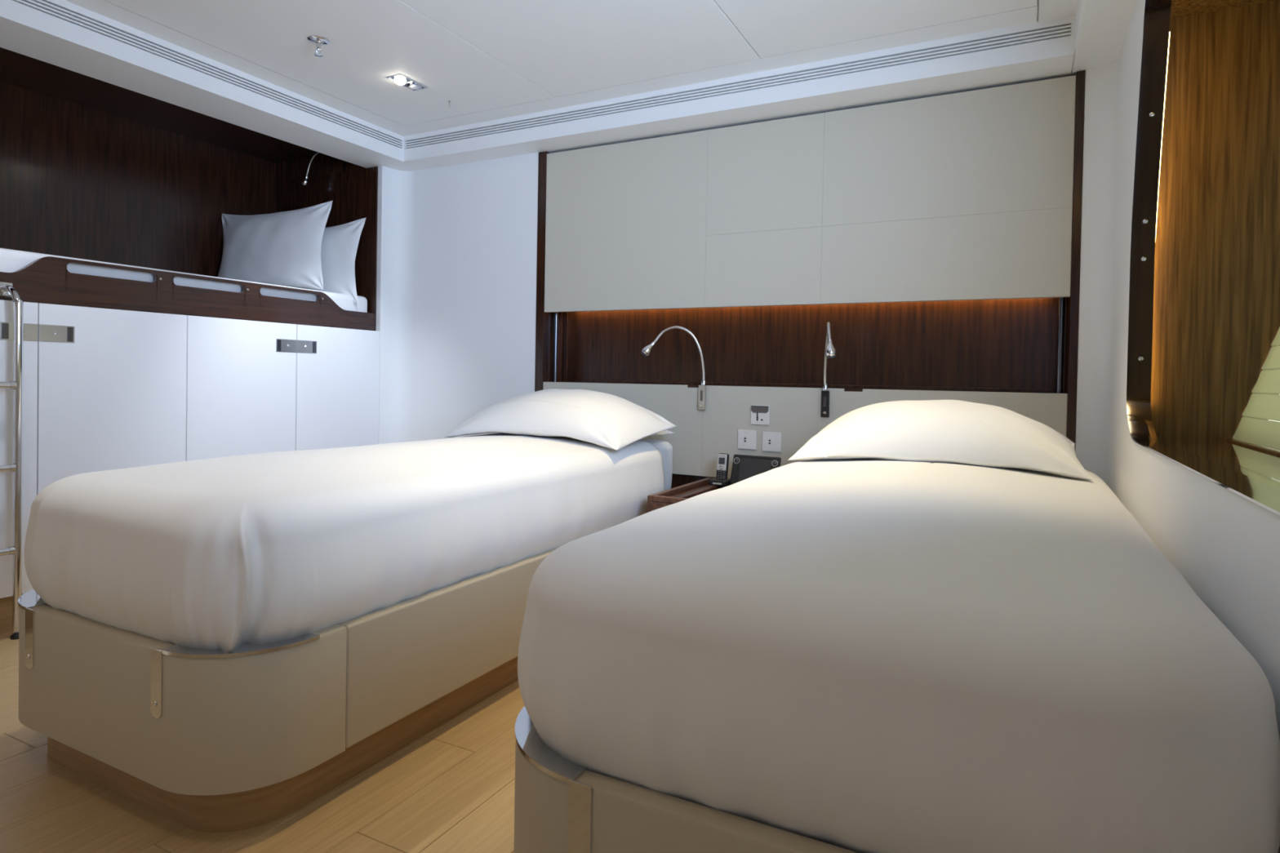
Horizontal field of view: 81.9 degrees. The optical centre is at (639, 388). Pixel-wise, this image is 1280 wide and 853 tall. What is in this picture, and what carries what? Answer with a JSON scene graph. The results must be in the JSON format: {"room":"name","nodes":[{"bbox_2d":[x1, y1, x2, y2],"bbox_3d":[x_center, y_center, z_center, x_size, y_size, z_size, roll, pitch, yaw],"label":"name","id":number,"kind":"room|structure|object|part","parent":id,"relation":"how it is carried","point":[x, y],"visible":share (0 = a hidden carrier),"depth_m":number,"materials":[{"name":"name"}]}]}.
{"room":"yacht cabin","nodes":[
{"label":"yacht cabin","id":0,"kind":"room"},
{"bbox_2d":[0,631,524,852],"bbox_3d":[-1.275,0.959,1.284,5.200,0.100,5.900,1,1,27],"label":"floor","id":1,"kind":"structure","parent":0,"point":[451,789],"depth_m":1.61,"materials":[{"name":"brown wood"}]},
{"bbox_2d":[0,281,23,639],"bbox_3d":[-2.301,0.250,2.411,0.126,1.246,0.445,1,1,27],"label":"ladder","id":2,"kind":"object","parent":1,"relation":"on","point":[6,289],"visible":0.98,"depth_m":2.56,"materials":[{"name":"silver metal"}]},
{"bbox_3d":[-2.338,-0.349,2.428,0.018,0.050,0.445,1,1,27],"label":"hook plate","id":3,"kind":"part","parent":2,"relation":"part of","materials":[{"name":"silver metal"}]},
{"bbox_2d":[0,299,38,598],"bbox_3d":[-2.637,0.209,2.614,0.724,1.052,0.537,1,1,27],"label":"base cabinet","id":4,"kind":"object","parent":1,"relation":"on","point":[6,307],"visible":0.62,"depth_m":2.62,"materials":[{"name":"white paint"}]},
{"bbox_3d":[-2.232,-0.201,2.594,0.002,0.054,0.020,1,1,27],"label":"finger pull","id":5,"kind":"part","parent":4,"relation":"part of","materials":[{"name":"grey metal"}]},
{"bbox_2d":[0,593,23,634],"bbox_3d":[-2.439,0.807,2.395,0.105,0.128,3.965,1,1,27],"label":"trim","id":6,"kind":"structure","parent":4,"relation":"attached to","point":[6,603],"depth_m":2.63,"materials":[{"name":"brown wood"}]},
{"bbox_3d":[-2.215,-0.202,2.631,0.003,0.062,0.113,1,1,27],"label":"latch plate","id":7,"kind":"part","parent":4,"relation":"part of","materials":[{"name":"silver metal"}]},
{"bbox_2d":[36,302,186,495],"bbox_3d":[-2.389,0.206,3.093,0.724,1.052,0.536,1,1,27],"label":"base cabinet","id":8,"kind":"object","parent":1,"relation":"on","point":[112,383],"visible":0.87,"depth_m":2.89,"materials":[{"name":"white paint"}]},
{"bbox_3d":[-2.161,-0.202,2.735,0.003,0.062,0.113,1,1,27],"label":"latch plate","id":9,"kind":"part","parent":8,"relation":"part of","materials":[{"name":"silver metal"}]},
{"bbox_3d":[-2.140,-0.202,2.771,0.002,0.054,0.020,1,1,27],"label":"finger pull","id":10,"kind":"part","parent":8,"relation":"part of","materials":[{"name":"grey metal"}]},
{"bbox_2d":[186,315,297,461],"bbox_3d":[-2.142,0.204,3.571,0.724,1.052,0.535,1,1,27],"label":"base cabinet","id":11,"kind":"object","parent":1,"relation":"on","point":[241,376],"visible":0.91,"depth_m":3.38,"materials":[{"name":"white paint"}]},
{"bbox_3d":[-1.737,-0.206,3.550,0.002,0.054,0.020,1,1,27],"label":"finger pull","id":12,"kind":"part","parent":11,"relation":"part of","materials":[{"name":"grey metal"}]},
{"bbox_3d":[-1.719,-0.207,3.588,0.003,0.062,0.113,1,1,27],"label":"latch plate","id":13,"kind":"part","parent":11,"relation":"part of","materials":[{"name":"silver metal"}]},
{"bbox_2d":[17,546,560,832],"bbox_3d":[-0.684,0.706,2.590,0.930,0.388,2.236,1,1,27],"label":"bed","id":14,"kind":"object","parent":1,"relation":"on","point":[247,736],"visible":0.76,"depth_m":1.60,"materials":[{"name":"beige leather"}]},
{"bbox_3d":[-1.130,0.658,1.726,0.927,0.277,0.284,1,1,27],"label":"foot panel","id":15,"kind":"part","parent":14,"relation":"part of","materials":[{"name":"beige leather"}]},
{"bbox_3d":[-0.220,0.663,2.513,0.035,0.277,1.944,1,1,27],"label":"panel","id":16,"kind":"part","parent":14,"relation":"part of","materials":[{"name":"beige leather"}]},
{"bbox_2d":[639,439,672,490],"bbox_3d":[-0.670,0.400,2.618,0.806,0.337,2.153,1,1,27],"label":"mattress","id":17,"kind":"object","parent":14,"relation":"on","point":[665,448],"visible":0.05,"depth_m":3.28,"materials":[{"name":"white fabric"}]},
{"bbox_2d":[24,432,665,652],"bbox_3d":[-0.747,0.363,2.453,0.944,0.348,1.935,1,1,27],"label":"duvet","id":18,"kind":"object","parent":17,"relation":"on","point":[226,553],"visible":0.94,"depth_m":1.70,"materials":[{"name":"white fabric"}]},
{"bbox_2d":[649,430,675,435],"bbox_3d":[-0.283,0.170,3.334,0.760,0.066,0.460,1,1,27],"label":"pillow","id":19,"kind":"object","parent":17,"relation":"on","point":[665,432],"visible":0.07,"depth_m":3.30,"materials":[{"name":"white fabric"}]},
{"bbox_2d":[444,388,675,449],"bbox_3d":[-0.336,0.112,3.154,0.859,0.216,0.531,1,1,27],"label":"pillow","id":20,"kind":"object","parent":19,"relation":"on","point":[605,420],"visible":1,"depth_m":2.96,"materials":[{"name":"white fabric"}]},
{"bbox_2d":[295,324,379,450],"bbox_3d":[-1.896,0.201,4.045,0.724,1.052,0.527,1,1,27],"label":"base cabinet","id":21,"kind":"object","parent":1,"relation":"on","point":[338,369],"visible":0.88,"depth_m":3.85,"materials":[{"name":"white paint"}]},
{"bbox_3d":[-1.666,-0.207,3.691,0.003,0.062,0.113,1,1,27],"label":"latch plate","id":22,"kind":"part","parent":21,"relation":"part of","materials":[{"name":"silver metal"}]},
{"bbox_3d":[-1.645,-0.207,3.727,0.002,0.054,0.020,1,1,27],"label":"finger pull","id":23,"kind":"part","parent":21,"relation":"part of","materials":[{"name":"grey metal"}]},
{"bbox_2d":[513,706,857,852],"bbox_3d":[0.666,0.741,1.846,1.007,0.388,2.156,1,1,27],"label":"bed","id":24,"kind":"object","parent":1,"relation":"on","point":[561,806],"visible":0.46,"depth_m":1.01,"materials":[{"name":"beige leather"}]},
{"bbox_3d":[0.705,0.434,1.907,0.898,0.338,2.153,1,1,27],"label":"mattress","id":25,"kind":"object","parent":24,"relation":"on","visible":0},
{"bbox_2d":[517,457,1279,852],"bbox_3d":[0.626,0.399,1.745,1.019,0.347,1.932,1,1,27],"label":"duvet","id":26,"kind":"object","parent":25,"relation":"on","point":[860,655],"visible":0.97,"depth_m":0.91,"materials":[{"name":"white fabric"}]},
{"bbox_2d":[787,400,1093,479],"bbox_3d":[0.986,0.142,2.467,0.878,0.207,0.556,1,1,27],"label":"pillow","id":27,"kind":"object","parent":26,"relation":"on","point":[944,431],"visible":0.98,"depth_m":2.27,"materials":[{"name":"white fabric"}]},
{"bbox_2d":[647,454,781,512],"bbox_3d":[0.382,0.602,2.984,0.487,0.624,0.615,1,1,27],"label":"nightstand","id":28,"kind":"object","parent":1,"relation":"on","point":[657,500],"depth_m":3.12,"materials":[{"name":"brown wood"}]},
{"bbox_2d":[647,477,712,503],"bbox_3d":[0.385,0.425,2.981,0.487,0.022,0.615,1,1,27],"label":"tray","id":29,"kind":"object","parent":28,"relation":"on","point":[673,495],"depth_m":2.97,"materials":[{"name":"brown wood"}]},
{"bbox_2d":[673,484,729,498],"bbox_3d":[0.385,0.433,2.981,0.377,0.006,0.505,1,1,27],"label":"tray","id":30,"kind":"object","parent":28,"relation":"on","point":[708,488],"depth_m":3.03,"materials":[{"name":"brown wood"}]},
{"bbox_2d":[709,453,730,486],"bbox_3d":[0.353,0.351,3.191,0.080,0.134,0.102,1,1,27],"label":"cordless phone","id":31,"kind":"object","parent":28,"relation":"on","point":[721,479],"visible":0.95,"depth_m":3.19,"materials":[{"name":"black plastic"}]},
{"bbox_3d":[0.498,0.355,3.157,0.210,0.132,0.088,1,1,27],"label":"touch panel","id":32,"kind":"part","parent":28,"relation":"part of","materials":[{"name":"black plastic"}]},
{"bbox_2d":[534,70,1085,488],"bbox_3d":[0.579,-0.137,3.348,2.414,2.098,0.210,1,1,27],"label":"headboard","id":33,"kind":"object","parent":1,"relation":"on","point":[937,238],"visible":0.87,"depth_m":3.18,"materials":[{"name":"brown wood"}]},
{"bbox_3d":[-0.472,-0.164,3.889,0.049,2.098,0.205,1,1,27],"label":"frame post","id":34,"kind":"part","parent":33,"relation":"part of","materials":[{"name":"brown wood"}]},
{"bbox_3d":[-0.094,0.185,3.617,0.886,0.417,0.063,1,1,27],"label":"panel","id":35,"kind":"part","parent":33,"relation":"part of","materials":[{"name":"beige leather"}]},
{"bbox_3d":[-0.084,-0.785,3.588,0.886,0.809,0.028,1,1,27],"label":"panel","id":36,"kind":"part","parent":33,"relation":"part of","materials":[{"name":"beige leather"}]},
{"bbox_2d":[641,325,706,410],"bbox_3d":[0.154,-0.093,3.368,0.298,0.382,0.042,1,1,1],"label":"reading lamp","id":37,"kind":"object","parent":33,"relation":"attached to","point":[646,350],"visible":1,"depth_m":3.36,"materials":[{"name":"silver metal"}]},
{"bbox_3d":[0.284,0.043,3.377,0.033,0.115,0.014,1,1,27],"label":"mount plate","id":38,"kind":"part","parent":37,"relation":"part of","materials":[{"name":"silver metal"}]},
{"bbox_2d":[701,377,706,385],"bbox_3d":[0.290,-0.030,3.367,0.021,0.034,0.021,1,1,27],"label":"socket","id":39,"kind":"object","parent":37,"relation":"attached to","point":[703,382],"depth_m":3.36,"materials":[{"name":"silver metal"}]},
{"bbox_2d":[737,429,756,449],"bbox_3d":[0.476,0.229,3.281,0.086,0.086,0.010,1,1,27],"label":"light switch","id":40,"kind":"object","parent":33,"relation":"attached to","point":[747,439],"visible":1,"depth_m":3.28,"materials":[{"name":"white plastic"}]},
{"bbox_2d":[750,404,769,425],"bbox_3d":[0.529,0.118,3.253,0.086,0.086,0.010,1,1,27],"label":"wall socket","id":41,"kind":"object","parent":33,"relation":"attached to","point":[759,415],"visible":1,"depth_m":3.25,"materials":[{"name":"white plastic"}]},
{"bbox_3d":[0.535,0.201,3.292,0.530,0.417,0.063,1,1,27],"label":"panel","id":42,"kind":"part","parent":33,"relation":"part of","materials":[{"name":"beige leather"}]},
{"bbox_3d":[0.540,-0.529,3.266,0.530,0.328,0.028,1,1,27],"label":"panel","id":43,"kind":"part","parent":33,"relation":"part of","materials":[{"name":"beige leather"}]},
{"bbox_3d":[0.548,-0.933,3.260,0.530,0.481,0.028,1,1,27],"label":"panel","id":44,"kind":"part","parent":33,"relation":"part of","materials":[{"name":"beige leather"}]},
{"bbox_2d":[761,431,781,452],"bbox_3d":[0.576,0.235,3.229,0.086,0.086,0.010,1,1,27],"label":"light switch","id":45,"kind":"object","parent":33,"relation":"attached to","point":[771,441],"visible":1,"depth_m":3.23,"materials":[{"name":"white plastic"}]},
{"bbox_2d":[821,321,835,417],"bbox_3d":[0.764,-0.071,3.000,0.041,0.389,0.260,1,1,9],"label":"reading lamp","id":46,"kind":"object","parent":33,"relation":"attached to","point":[829,351],"visible":1,"depth_m":3.10,"materials":[{"name":"silver metal"}]},
{"bbox_2d":[822,382,827,391],"bbox_3d":[0.782,-0.007,3.113,0.021,0.034,0.021,1,1,27],"label":"socket","id":47,"kind":"object","parent":46,"relation":"attached to","point":[825,386],"depth_m":3.11,"materials":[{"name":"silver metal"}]},
{"bbox_3d":[0.783,0.066,3.119,0.033,0.112,0.014,1,1,27],"label":"mount plate","id":48,"kind":"part","parent":46,"relation":"part of","materials":[{"name":"black plastic"}]},
{"bbox_3d":[1.178,0.218,2.959,0.918,0.417,0.063,1,1,27],"label":"panel","id":49,"kind":"part","parent":33,"relation":"part of","materials":[{"name":"beige leather"}]},
{"bbox_3d":[1.183,-0.512,2.933,0.918,0.328,0.028,1,1,27],"label":"panel","id":50,"kind":"part","parent":33,"relation":"part of","materials":[{"name":"beige leather"}]},
{"bbox_3d":[1.191,-0.917,2.927,0.918,0.481,0.028,1,1,27],"label":"panel","id":51,"kind":"part","parent":33,"relation":"part of","materials":[{"name":"beige leather"}]},
{"bbox_3d":[1.637,-0.110,2.798,0.028,2.098,0.205,1,1,27],"label":"frame post","id":52,"kind":"part","parent":33,"relation":"part of","materials":[{"name":"brown wood"}]},
{"bbox_2d":[375,151,538,444],"bbox_3d":[-1.021,-0.179,4.151,1.164,2.100,0.465,1,1,27],"label":"wall","id":53,"kind":"structure","parent":0,"point":[457,244],"depth_m":4.06,"materials":[{"name":"white paint"}]},
{"bbox_2d":[0,0,1135,171],"bbox_3d":[-0.990,-1.265,1.125,3.750,0.160,5.700,1,1,27],"label":"cornice","id":54,"kind":"structure","parent":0,"point":[1053,58],"depth_m":3.01,"materials":[{"name":"white paint"}]},
{"bbox_2d":[13,0,402,147],"bbox_3d":[-2.508,-1.309,1.671,0.028,0.044,5.254,1,1,27],"label":"ceiling vent","id":55,"kind":"object","parent":54,"relation":"in","point":[44,6],"visible":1,"depth_m":2.99,"materials":[{"name":"grey metal"}]},
{"bbox_2d":[404,24,1071,148],"bbox_3d":[0.118,-1.285,3.297,3.124,0.044,0.028,1,1,27],"label":"ceiling vent","id":56,"kind":"object","parent":54,"relation":"in","point":[1061,31],"visible":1,"depth_m":3.06,"materials":[{"name":"grey metal"}]},
{"bbox_2d":[65,0,1077,136],"bbox_3d":[-1.317,-1.380,1.305,4.800,0.106,5.880,1,1,27],"label":"ceiling","id":57,"kind":"structure","parent":0,"point":[493,60],"depth_m":2.81,"materials":[{"name":"white paint"}]},
{"bbox_2d":[306,35,329,57],"bbox_3d":[-1.245,-1.318,2.857,0.080,0.060,0.080,1,1,27],"label":"sprinkler head","id":58,"kind":"object","parent":57,"relation":"attached to","point":[319,41],"visible":1,"depth_m":2.85},
{"bbox_3d":[-1.245,-1.322,2.857,0.018,0.032,0.018,1,1,27],"label":"stem","id":59,"kind":"part","parent":58,"relation":"part of","materials":[{"name":"silver metal"}]},
{"bbox_3d":[-1.183,-1.357,2.885,0.943,0.018,1.644,1,1,27],"label":"panel","id":60,"kind":"part","parent":57,"relation":"part of","materials":[{"name":"white paint"}]},
{"bbox_2d":[386,74,427,91],"bbox_3d":[-1.028,-1.338,3.258,0.082,0.024,0.164,1,1,27],"label":"recessed light","id":61,"kind":"object","parent":57,"relation":"in","point":[399,79],"visible":1,"depth_m":3.24,"materials":[{"name":"silver metal"}]},
{"bbox_3d":[-1.047,-1.337,3.220,0.052,0.022,0.052,1,1,27],"label":"bulb","id":62,"kind":"part","parent":61,"relation":"part of","materials":[{"name":"white glass"}]},
{"bbox_3d":[-1.008,-1.343,3.296,0.046,0.012,0.046,1,1,27],"label":"bulb","id":63,"kind":"part","parent":61,"relation":"part of","materials":[{"name":"white glass"}]},
{"bbox_3d":[-0.330,-1.335,2.443,0.971,0.018,1.644,1,1,27],"label":"panel","id":64,"kind":"part","parent":57,"relation":"part of","materials":[{"name":"white paint"}]},
{"bbox_3d":[0.537,-1.313,1.995,0.972,0.018,1.644,1,1,27],"label":"panel","id":65,"kind":"part","parent":57,"relation":"part of","materials":[{"name":"white paint"}]},
{"bbox_2d":[1075,10,1133,499],"bbox_3d":[1.642,-0.108,2.612,0.150,2.100,0.750,1,1,27],"label":"wall","id":66,"kind":"structure","parent":0,"point":[1107,103],"depth_m":2.64,"materials":[{"name":"white paint"}]},
{"bbox_2d":[1119,0,1279,852],"bbox_3d":[0.820,-0.099,0.926,0.050,2.100,3.000,1,1,27],"label":"wall","id":67,"kind":"structure","parent":0,"point":[1225,545],"depth_m":1.21,"materials":[{"name":"white paint"}]},
{"bbox_2d":[1126,0,1279,516],"bbox_3d":[1.252,-0.450,1.015,0.732,1.296,2.358,1,1,27],"label":"window","id":68,"kind":"structure","parent":67,"relation":"in","point":[1203,372],"depth_m":2.09,"materials":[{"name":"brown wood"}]},
{"bbox_3d":[-3.629,-0.166,0.031,0.120,2.100,1.320,1,1,27],"label":"wall","id":69,"kind":"structure","parent":0,"visible":0},
{"bbox_2d":[0,256,374,330],"bbox_3d":[-2.389,-0.401,2.374,0.028,0.176,3.924,1,1,27],"label":"guard rail","id":70,"kind":"object","parent":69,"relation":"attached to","point":[46,279],"visible":0.93,"depth_m":3.12,"materials":[{"name":"brown wood"}]},
{"bbox_2d":[0,47,377,330],"bbox_3d":[-2.764,-0.813,2.575,0.888,1.150,4.040,1,1,27],"label":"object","id":71,"kind":"object","parent":69,"relation":"attached to","point":[91,168],"depth_m":3.76,"materials":[{"name":"brown wood"}]},
{"bbox_3d":[-3.140,-0.822,2.770,0.040,1.150,4.040,1,1,27],"label":"panel","id":72,"kind":"part","parent":71,"relation":"part of","materials":[{"name":"brown wood"}]},
{"bbox_3d":[-2.782,-1.368,2.567,0.759,0.030,3.934,1,1,27],"label":"panel","id":73,"kind":"part","parent":71,"relation":"part of","materials":[{"name":"brown wood"}]},
{"bbox_2d":[0,248,367,312],"bbox_3d":[-2.752,-0.427,2.585,0.798,0.169,3.865,1,1,27],"label":"mattress","id":74,"kind":"object","parent":71,"relation":"on","point":[11,260],"visible":0.27,"depth_m":3.10,"materials":[{"name":"white fabric"}]},
{"bbox_2d":[217,200,332,289],"bbox_3d":[-2.019,-0.755,4.037,0.783,0.525,0.180,1,1,19],"label":"pillow","id":75,"kind":"object","parent":74,"relation":"on","point":[283,248],"visible":0.85,"depth_m":3.95,"materials":[{"name":"white fabric"}]},
{"bbox_2d":[292,217,366,303],"bbox_3d":[-1.855,-0.706,4.171,0.741,0.477,0.138,1,1,21],"label":"pillow","id":76,"kind":"object","parent":74,"relation":"on","point":[340,243],"visible":0.46,"depth_m":4.04,"materials":[{"name":"white fabric"}]},
{"bbox_3d":[-1.876,-1.321,4.320,0.759,0.153,0.008,1,1,27],"label":"panel","id":77,"kind":"part","parent":71,"relation":"part of","materials":[{"name":"brown wood"}]},
{"bbox_3d":[-1.847,-0.745,4.308,0.848,0.997,0.008,1,1,27],"label":"panel","id":78,"kind":"part","parent":71,"relation":"part of","materials":[{"name":"brown wood"}]},
{"bbox_2d":[301,151,319,185],"bbox_3d":[-1.793,-1.263,4.211,0.326,0.194,0.049,1,1,14],"label":"reading lamp","id":79,"kind":"object","parent":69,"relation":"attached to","point":[304,181],"visible":0.62,"depth_m":4.24,"materials":[{"name":"silver metal"}]}
]}

